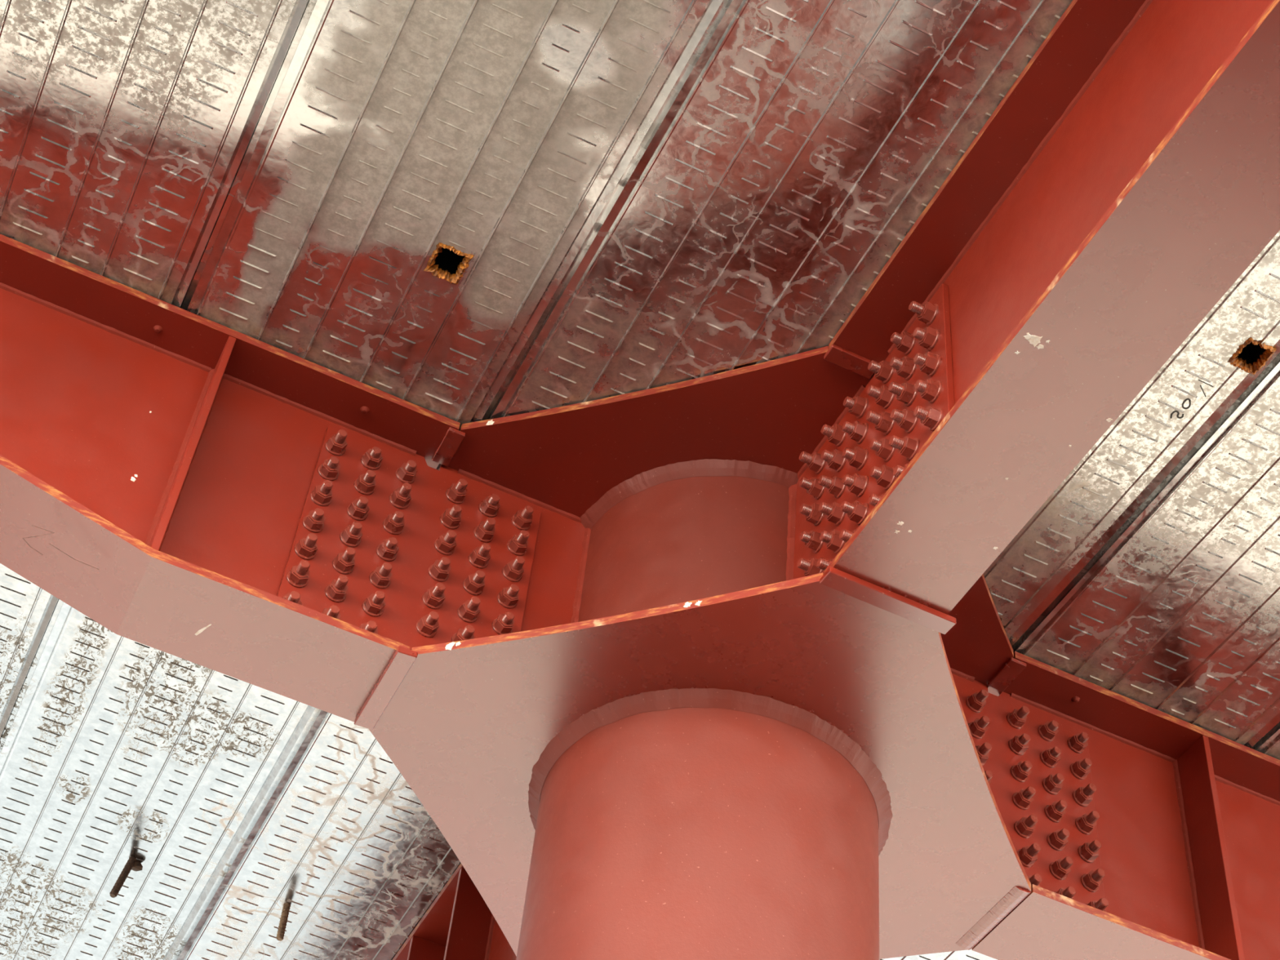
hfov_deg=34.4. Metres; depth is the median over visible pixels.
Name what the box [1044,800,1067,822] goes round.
bolt
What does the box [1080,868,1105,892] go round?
bolt
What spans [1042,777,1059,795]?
washer
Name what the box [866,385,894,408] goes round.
bolt
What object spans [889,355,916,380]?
bolt
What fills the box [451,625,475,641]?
bolt
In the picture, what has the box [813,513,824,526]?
washer
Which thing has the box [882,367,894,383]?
washer
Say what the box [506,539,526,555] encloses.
nut
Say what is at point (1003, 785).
plate
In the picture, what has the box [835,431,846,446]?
washer
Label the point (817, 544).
washer
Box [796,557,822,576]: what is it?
bolt
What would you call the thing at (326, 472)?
washer
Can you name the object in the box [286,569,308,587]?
washer
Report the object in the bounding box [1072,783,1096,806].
bolt
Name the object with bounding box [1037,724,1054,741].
washer
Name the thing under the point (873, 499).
bolt
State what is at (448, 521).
washer
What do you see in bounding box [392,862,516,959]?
steel beam
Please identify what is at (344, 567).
nut
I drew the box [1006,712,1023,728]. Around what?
washer
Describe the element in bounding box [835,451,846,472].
washer
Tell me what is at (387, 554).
nut
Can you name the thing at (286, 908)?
hanging rod
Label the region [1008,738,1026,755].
washer
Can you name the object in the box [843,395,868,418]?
bolt
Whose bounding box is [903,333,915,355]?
washer
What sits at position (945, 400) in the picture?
plate
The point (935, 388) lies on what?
washer
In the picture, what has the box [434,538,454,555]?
nut
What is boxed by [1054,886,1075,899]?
bolt
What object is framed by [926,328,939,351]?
washer
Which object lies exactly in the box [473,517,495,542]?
bolt
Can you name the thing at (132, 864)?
hanging rod
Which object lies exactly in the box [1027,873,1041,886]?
bolt
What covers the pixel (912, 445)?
washer
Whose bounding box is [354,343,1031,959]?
steel column
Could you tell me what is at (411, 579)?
plate
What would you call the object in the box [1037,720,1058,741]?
bolt
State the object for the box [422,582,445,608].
bolt
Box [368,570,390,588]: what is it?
washer
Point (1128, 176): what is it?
steel beam
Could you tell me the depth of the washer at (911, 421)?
3.41 m
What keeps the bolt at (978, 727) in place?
attached to the plate at (1003, 785)
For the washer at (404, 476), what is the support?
in the bolt at (406, 473)
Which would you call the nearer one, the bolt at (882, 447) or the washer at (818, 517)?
the bolt at (882, 447)
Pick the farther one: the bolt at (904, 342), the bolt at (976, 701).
the bolt at (976, 701)
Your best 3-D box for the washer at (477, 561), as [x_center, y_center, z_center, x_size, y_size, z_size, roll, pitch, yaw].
[-0.298,0.147,3.816,0.039,0.039,0.004,22,-50,-14]
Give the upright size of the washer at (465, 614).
0.039 m
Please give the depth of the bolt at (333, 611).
3.53 m
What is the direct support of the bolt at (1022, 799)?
attached to the plate at (1003, 785)
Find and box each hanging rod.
[109,856,142,897]
[275,902,290,941]
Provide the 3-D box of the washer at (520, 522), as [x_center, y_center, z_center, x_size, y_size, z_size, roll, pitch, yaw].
[-0.226,0.080,3.936,0.039,0.039,0.004,-5,-38,-38]
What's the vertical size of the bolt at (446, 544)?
0.039 m
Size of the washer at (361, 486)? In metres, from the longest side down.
0.039 x 0.039 x 0.004 m
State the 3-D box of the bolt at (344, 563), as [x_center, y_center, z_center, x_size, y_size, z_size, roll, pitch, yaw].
[-0.516,0.138,3.644,0.039,0.039,0.043,22,-50,-14]
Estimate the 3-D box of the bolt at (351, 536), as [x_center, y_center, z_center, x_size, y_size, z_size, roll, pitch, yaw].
[-0.512,0.093,3.696,0.039,0.039,0.040,22,-50,-14]
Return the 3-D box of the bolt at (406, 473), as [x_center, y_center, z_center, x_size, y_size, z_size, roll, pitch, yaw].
[-0.433,-0.019,3.869,0.039,0.039,0.037,22,-50,-14]
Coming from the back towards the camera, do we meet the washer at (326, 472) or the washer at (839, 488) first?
the washer at (326, 472)
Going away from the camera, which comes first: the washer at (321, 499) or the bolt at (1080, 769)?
the washer at (321, 499)
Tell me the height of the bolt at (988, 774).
0.039 m
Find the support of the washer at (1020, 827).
in the bolt at (1024, 827)
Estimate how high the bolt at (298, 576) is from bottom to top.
0.039 m
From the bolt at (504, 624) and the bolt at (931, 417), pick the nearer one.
the bolt at (931, 417)
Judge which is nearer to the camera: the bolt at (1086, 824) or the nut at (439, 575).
the nut at (439, 575)
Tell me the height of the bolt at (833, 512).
0.039 m
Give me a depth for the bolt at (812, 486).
3.71 m
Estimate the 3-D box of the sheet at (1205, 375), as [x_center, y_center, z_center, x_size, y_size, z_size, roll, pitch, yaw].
[0.261,0.571,4.473,0.591,0.027,5.750,22,-50,-14]
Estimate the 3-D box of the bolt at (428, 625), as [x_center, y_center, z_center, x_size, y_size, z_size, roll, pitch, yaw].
[-0.368,0.249,3.633,0.039,0.039,0.039,22,-50,-14]
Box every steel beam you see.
[0,234,460,721]
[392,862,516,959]
[824,0,1279,614]
[972,651,1279,959]
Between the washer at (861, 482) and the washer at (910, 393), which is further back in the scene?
the washer at (861, 482)
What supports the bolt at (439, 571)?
attached to the plate at (411, 579)
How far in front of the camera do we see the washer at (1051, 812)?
4.04 m
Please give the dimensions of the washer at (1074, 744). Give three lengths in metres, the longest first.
0.039 x 0.039 x 0.004 m
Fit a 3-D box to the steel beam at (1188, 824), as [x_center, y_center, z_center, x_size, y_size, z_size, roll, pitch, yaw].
[1.453,0.930,4.245,1.691,0.603,0.209,22,-50,-14]
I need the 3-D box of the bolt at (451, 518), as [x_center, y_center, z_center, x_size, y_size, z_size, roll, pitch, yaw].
[-0.346,0.064,3.841,0.039,0.039,0.038,22,-50,-14]
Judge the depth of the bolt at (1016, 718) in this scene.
4.18 m
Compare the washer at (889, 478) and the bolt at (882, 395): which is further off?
the bolt at (882, 395)
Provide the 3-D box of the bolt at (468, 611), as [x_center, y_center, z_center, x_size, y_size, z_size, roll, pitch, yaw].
[-0.301,0.228,3.700,0.039,0.039,0.041,22,-50,-14]
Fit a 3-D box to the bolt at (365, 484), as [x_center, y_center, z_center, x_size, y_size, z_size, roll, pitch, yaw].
[-0.500,0.000,3.800,0.039,0.039,0.040,22,-50,-14]
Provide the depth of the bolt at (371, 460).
3.85 m
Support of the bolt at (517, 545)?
attached to the plate at (411, 579)
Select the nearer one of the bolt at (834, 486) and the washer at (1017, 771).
the bolt at (834, 486)
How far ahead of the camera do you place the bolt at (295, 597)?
3.52 m
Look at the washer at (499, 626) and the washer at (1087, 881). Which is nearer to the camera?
the washer at (499, 626)
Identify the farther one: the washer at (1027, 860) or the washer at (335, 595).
the washer at (1027, 860)
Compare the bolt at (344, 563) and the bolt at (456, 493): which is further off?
the bolt at (456, 493)
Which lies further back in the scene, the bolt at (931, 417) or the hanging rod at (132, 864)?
the hanging rod at (132, 864)
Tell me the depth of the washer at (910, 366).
3.51 m
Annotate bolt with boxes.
[282,591,302,604]
[286,560,310,587]
[294,533,317,559]
[302,508,325,533]
[310,480,333,506]
[317,456,340,480]
[322,604,340,619]
[324,429,347,455]
[324,574,348,602]
[332,546,355,574]
[339,521,363,546]
[346,496,369,520]
[353,469,375,495]
[359,620,377,634]
[360,446,382,470]
[361,591,386,617]
[368,562,392,588]
[375,537,399,561]
[382,511,404,534]
[389,482,411,509]
[395,460,417,484]
[415,611,439,637]
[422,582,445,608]
[428,556,451,582]
[434,529,456,555]
[440,504,462,528]
[445,479,467,504]
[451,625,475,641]
[457,596,480,622]
[462,570,484,595]
[468,542,490,568]
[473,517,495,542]
[478,493,500,517]
[492,611,515,635]
[497,584,519,608]
[502,555,524,582]
[506,529,529,555]
[511,505,533,530]
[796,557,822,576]
[799,451,826,474]
[799,476,825,499]
[799,502,824,526]
[799,530,823,553]
[816,557,833,570]
[817,475,845,498]
[818,501,845,525]
[819,528,844,553]
[820,448,846,472]
[821,423,846,446]
[839,528,857,542]
[840,500,868,524]
[841,420,868,444]
[842,446,868,470]
[842,472,868,497]
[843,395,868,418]
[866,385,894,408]
[866,410,895,435]
[867,360,894,383]
[867,493,884,506]
[869,438,895,462]
[869,464,895,489]
[888,381,917,406]
[888,435,919,461]
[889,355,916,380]
[889,408,918,433]
[890,331,915,355]
[893,463,907,477]
[908,300,938,325]
[912,326,939,351]
[913,351,941,377]
[913,405,943,431]
[915,377,942,403]
[965,689,988,712]
[968,715,990,738]
[975,742,991,765]
[984,769,993,786]
[1006,706,1029,728]
[1008,733,1030,755]
[1010,760,1031,782]
[1012,786,1035,809]
[1013,814,1038,838]
[1017,843,1040,867]
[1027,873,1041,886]
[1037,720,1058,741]
[1040,746,1061,768]
[1042,773,1063,795]
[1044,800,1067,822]
[1046,828,1069,851]
[1048,856,1073,879]
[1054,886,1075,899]
[1067,732,1088,753]
[1070,758,1092,779]
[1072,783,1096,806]
[1075,810,1099,834]
[1077,840,1101,862]
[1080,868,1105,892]
[1086,897,1108,911]
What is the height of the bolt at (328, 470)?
0.039 m
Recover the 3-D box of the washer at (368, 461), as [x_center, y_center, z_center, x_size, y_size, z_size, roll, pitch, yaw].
[-0.503,-0.035,3.863,0.039,0.039,0.004,17,-48,-19]
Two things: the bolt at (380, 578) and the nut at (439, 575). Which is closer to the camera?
the bolt at (380, 578)
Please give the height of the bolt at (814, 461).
0.039 m
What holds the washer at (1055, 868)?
in the bolt at (1060, 868)
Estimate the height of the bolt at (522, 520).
0.039 m
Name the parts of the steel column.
collar plate, collar plate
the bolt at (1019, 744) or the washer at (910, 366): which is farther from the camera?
the bolt at (1019, 744)
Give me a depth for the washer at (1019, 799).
4.02 m
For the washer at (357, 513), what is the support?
in the bolt at (358, 509)
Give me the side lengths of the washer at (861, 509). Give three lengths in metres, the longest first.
0.039 x 0.039 x 0.004 m
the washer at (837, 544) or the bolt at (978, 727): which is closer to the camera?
the washer at (837, 544)
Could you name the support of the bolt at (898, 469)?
attached to the plate at (945, 400)
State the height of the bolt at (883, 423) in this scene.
0.039 m
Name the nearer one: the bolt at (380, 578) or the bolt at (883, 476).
the bolt at (883, 476)
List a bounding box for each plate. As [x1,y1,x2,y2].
[276,426,541,649]
[810,283,954,573]
[953,678,1106,911]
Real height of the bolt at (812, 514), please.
0.039 m
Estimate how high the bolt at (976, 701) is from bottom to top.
0.039 m
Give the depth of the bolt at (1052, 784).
4.09 m
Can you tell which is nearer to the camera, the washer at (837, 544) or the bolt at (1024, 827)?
the washer at (837, 544)
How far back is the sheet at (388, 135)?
3.71 m
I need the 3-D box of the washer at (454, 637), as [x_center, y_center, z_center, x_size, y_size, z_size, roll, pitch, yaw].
[-0.315,0.286,3.660,0.039,0.039,0.004,4,-43,-32]
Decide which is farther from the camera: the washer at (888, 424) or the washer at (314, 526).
the washer at (314, 526)
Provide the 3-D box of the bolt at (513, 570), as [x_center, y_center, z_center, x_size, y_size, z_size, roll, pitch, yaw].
[-0.229,0.160,3.820,0.039,0.039,0.042,22,-50,-14]
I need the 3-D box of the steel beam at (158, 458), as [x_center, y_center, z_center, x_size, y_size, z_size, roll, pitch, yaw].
[-1.434,-0.263,3.490,2.281,0.603,0.209,22,-50,-14]
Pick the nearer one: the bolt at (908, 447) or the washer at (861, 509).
the bolt at (908, 447)
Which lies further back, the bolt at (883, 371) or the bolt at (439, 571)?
the bolt at (439, 571)
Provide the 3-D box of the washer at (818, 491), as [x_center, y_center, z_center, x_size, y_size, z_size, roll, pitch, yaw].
[0.324,0.017,3.726,0.004,0.039,0.039,22,-60,-14]
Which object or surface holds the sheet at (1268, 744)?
on the steel beam at (1188, 824)
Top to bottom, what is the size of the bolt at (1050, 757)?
0.039 m
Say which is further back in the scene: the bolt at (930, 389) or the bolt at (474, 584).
the bolt at (474, 584)
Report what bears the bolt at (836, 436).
attached to the plate at (945, 400)
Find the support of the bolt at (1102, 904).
attached to the plate at (1003, 785)
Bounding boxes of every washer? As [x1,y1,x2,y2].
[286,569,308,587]
[294,542,315,559]
[302,515,324,533]
[310,490,331,506]
[317,464,338,480]
[324,440,345,455]
[324,584,346,602]
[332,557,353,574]
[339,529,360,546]
[346,504,368,520]
[353,479,374,495]
[360,454,381,470]
[361,599,383,617]
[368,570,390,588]
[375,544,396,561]
[382,518,403,534]
[389,493,409,509]
[395,467,415,484]
[415,620,437,637]
[422,591,443,608]
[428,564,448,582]
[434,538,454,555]
[440,512,460,528]
[445,488,465,504]
[451,632,456,641]
[457,604,478,622]
[462,577,483,595]
[468,551,488,568]
[473,525,493,542]
[478,501,497,517]
[492,617,512,635]
[497,591,517,608]
[502,564,521,582]
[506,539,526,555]
[511,514,530,530]
[812,532,823,553]
[813,486,825,499]
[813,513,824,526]
[814,460,826,474]
[833,540,844,553]
[834,477,845,498]
[834,512,845,525]
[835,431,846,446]
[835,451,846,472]
[855,422,868,444]
[855,475,868,497]
[855,502,868,524]
[856,397,868,418]
[856,448,868,470]
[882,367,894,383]
[882,392,894,408]
[882,447,895,462]
[883,419,895,435]
[883,466,895,489]
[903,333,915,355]
[904,358,916,380]
[904,384,917,406]
[905,411,918,433]
[906,438,919,461]
[925,303,938,325]
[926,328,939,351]
[927,354,941,377]
[928,381,942,403]
[928,408,943,431]
[965,696,982,712]
[968,721,984,738]
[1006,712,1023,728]
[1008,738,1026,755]
[1010,764,1027,782]
[1012,791,1030,809]
[1013,820,1031,838]
[1017,848,1034,867]
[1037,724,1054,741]
[1040,751,1057,768]
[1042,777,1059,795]
[1044,804,1062,822]
[1046,832,1064,851]
[1048,861,1067,879]
[1067,737,1084,753]
[1070,762,1087,779]
[1072,789,1089,806]
[1075,817,1093,834]
[1077,844,1095,862]
[1080,873,1098,892]
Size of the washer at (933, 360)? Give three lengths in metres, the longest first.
0.039 x 0.039 x 0.004 m
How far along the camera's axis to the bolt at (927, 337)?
3.47 m
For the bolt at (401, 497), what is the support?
attached to the plate at (411, 579)
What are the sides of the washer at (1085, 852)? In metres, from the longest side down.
0.039 x 0.039 x 0.004 m
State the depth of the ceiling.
3.75 m
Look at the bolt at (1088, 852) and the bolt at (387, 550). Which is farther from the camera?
the bolt at (1088, 852)
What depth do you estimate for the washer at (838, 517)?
3.56 m
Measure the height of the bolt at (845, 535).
0.039 m
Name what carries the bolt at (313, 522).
attached to the plate at (411, 579)
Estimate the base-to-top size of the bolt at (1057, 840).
0.039 m
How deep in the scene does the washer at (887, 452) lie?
3.45 m
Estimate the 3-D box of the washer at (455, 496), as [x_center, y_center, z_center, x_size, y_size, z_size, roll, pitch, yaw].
[-0.348,0.029,3.904,0.039,0.039,0.004,3,-42,-33]
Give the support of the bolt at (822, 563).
attached to the plate at (945, 400)
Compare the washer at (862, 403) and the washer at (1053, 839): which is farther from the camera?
the washer at (1053, 839)
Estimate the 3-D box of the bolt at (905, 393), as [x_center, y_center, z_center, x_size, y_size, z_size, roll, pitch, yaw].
[0.439,-0.149,3.471,0.042,0.039,0.039,22,-50,-14]
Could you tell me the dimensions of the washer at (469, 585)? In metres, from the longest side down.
0.039 x 0.039 x 0.004 m
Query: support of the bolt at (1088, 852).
attached to the plate at (1003, 785)
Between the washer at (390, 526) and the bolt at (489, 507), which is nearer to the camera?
the washer at (390, 526)
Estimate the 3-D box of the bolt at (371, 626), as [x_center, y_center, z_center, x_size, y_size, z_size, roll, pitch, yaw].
[-0.467,0.259,3.559,0.039,0.039,0.035,22,-50,-14]
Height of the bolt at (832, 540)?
0.039 m
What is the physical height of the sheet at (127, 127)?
0.024 m
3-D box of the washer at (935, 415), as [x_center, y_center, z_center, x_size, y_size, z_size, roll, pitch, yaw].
[0.476,-0.097,3.326,0.004,0.039,0.039,22,-19,-14]
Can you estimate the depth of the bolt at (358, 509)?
3.74 m
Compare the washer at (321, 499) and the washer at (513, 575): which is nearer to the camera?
the washer at (321, 499)
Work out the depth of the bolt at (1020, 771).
4.07 m
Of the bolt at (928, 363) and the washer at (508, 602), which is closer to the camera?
the bolt at (928, 363)
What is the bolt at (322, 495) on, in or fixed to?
attached to the plate at (411, 579)
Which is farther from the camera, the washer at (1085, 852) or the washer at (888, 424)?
the washer at (1085, 852)
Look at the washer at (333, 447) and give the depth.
3.83 m
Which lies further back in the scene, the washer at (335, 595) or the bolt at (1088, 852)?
the bolt at (1088, 852)
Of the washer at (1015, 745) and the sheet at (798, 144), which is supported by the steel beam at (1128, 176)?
the sheet at (798, 144)
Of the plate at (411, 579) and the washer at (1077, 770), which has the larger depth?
the washer at (1077, 770)
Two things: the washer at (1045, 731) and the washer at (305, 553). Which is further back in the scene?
the washer at (1045, 731)
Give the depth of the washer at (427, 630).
3.63 m
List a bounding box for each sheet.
[0,0,308,738]
[0,0,723,959]
[170,0,1072,959]
[879,352,1279,959]
[982,230,1279,646]
[1250,721,1279,759]
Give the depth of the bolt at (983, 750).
4.05 m
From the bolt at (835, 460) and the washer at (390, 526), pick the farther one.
the washer at (390, 526)
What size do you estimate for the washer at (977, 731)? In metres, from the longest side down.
0.039 x 0.039 x 0.004 m
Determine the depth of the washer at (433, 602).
3.68 m
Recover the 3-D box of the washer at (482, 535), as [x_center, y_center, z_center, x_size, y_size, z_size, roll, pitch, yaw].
[-0.293,0.101,3.868,0.039,0.039,0.004,5,-43,-30]
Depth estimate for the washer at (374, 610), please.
3.61 m
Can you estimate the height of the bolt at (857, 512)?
0.039 m
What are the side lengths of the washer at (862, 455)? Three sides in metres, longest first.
0.039 x 0.039 x 0.004 m
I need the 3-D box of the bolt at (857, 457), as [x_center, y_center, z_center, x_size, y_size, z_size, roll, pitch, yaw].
[0.370,-0.042,3.575,0.037,0.039,0.039,22,-50,-14]
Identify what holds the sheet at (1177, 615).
on the steel beam at (1188, 824)
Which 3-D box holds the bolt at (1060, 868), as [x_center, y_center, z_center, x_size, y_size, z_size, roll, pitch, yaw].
[0.808,0.735,3.941,0.039,0.039,0.040,22,-50,-14]
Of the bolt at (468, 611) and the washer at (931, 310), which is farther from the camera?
the bolt at (468, 611)
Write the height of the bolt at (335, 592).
0.039 m
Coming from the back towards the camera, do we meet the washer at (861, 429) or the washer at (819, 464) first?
the washer at (819, 464)
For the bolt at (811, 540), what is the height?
0.039 m
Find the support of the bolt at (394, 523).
attached to the plate at (411, 579)
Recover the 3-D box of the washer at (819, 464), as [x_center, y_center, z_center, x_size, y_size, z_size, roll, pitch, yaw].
[0.330,-0.029,3.778,0.004,0.039,0.039,22,-18,-14]
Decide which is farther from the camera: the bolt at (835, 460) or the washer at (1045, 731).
the washer at (1045, 731)
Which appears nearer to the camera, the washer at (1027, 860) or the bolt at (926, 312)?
the bolt at (926, 312)
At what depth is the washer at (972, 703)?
4.16 m
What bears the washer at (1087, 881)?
in the bolt at (1091, 881)
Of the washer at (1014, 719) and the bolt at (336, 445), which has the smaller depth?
the bolt at (336, 445)
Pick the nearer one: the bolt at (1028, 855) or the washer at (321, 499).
the washer at (321, 499)
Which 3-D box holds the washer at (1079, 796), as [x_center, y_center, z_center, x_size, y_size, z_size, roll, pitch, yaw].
[0.880,0.634,4.124,0.039,0.039,0.004,6,-44,-30]
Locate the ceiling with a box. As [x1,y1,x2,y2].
[0,0,1266,739]
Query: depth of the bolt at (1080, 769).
4.16 m
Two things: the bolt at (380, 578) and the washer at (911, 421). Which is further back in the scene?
the bolt at (380, 578)
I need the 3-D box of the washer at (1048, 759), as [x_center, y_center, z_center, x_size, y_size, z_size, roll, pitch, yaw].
[0.822,0.562,4.159,0.039,0.039,0.004,51,-48,20]
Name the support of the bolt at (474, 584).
attached to the plate at (411, 579)
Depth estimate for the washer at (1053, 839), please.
3.99 m
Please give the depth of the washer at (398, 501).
3.81 m
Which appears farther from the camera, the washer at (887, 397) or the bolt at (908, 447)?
the washer at (887, 397)
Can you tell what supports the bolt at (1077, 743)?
attached to the plate at (1003, 785)
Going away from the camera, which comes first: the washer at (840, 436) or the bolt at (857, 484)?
the bolt at (857, 484)
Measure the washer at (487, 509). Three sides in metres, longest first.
0.039 x 0.039 x 0.004 m
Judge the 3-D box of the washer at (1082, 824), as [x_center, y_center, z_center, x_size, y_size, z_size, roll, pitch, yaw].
[0.875,0.681,4.072,0.039,0.039,0.004,44,-50,12]
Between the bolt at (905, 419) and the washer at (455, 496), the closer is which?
the bolt at (905, 419)
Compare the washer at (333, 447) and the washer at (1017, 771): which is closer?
the washer at (333, 447)
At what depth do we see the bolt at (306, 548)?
3.62 m
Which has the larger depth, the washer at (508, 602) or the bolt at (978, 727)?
the bolt at (978, 727)
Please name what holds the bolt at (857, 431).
attached to the plate at (945, 400)
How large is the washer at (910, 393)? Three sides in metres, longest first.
0.039 x 0.039 x 0.004 m
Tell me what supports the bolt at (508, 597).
attached to the plate at (411, 579)
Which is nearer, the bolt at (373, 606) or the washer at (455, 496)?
the bolt at (373, 606)
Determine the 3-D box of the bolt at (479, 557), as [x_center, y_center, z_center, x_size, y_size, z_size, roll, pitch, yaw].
[-0.290,0.135,3.804,0.039,0.039,0.041,22,-50,-14]
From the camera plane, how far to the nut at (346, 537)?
3.69 m

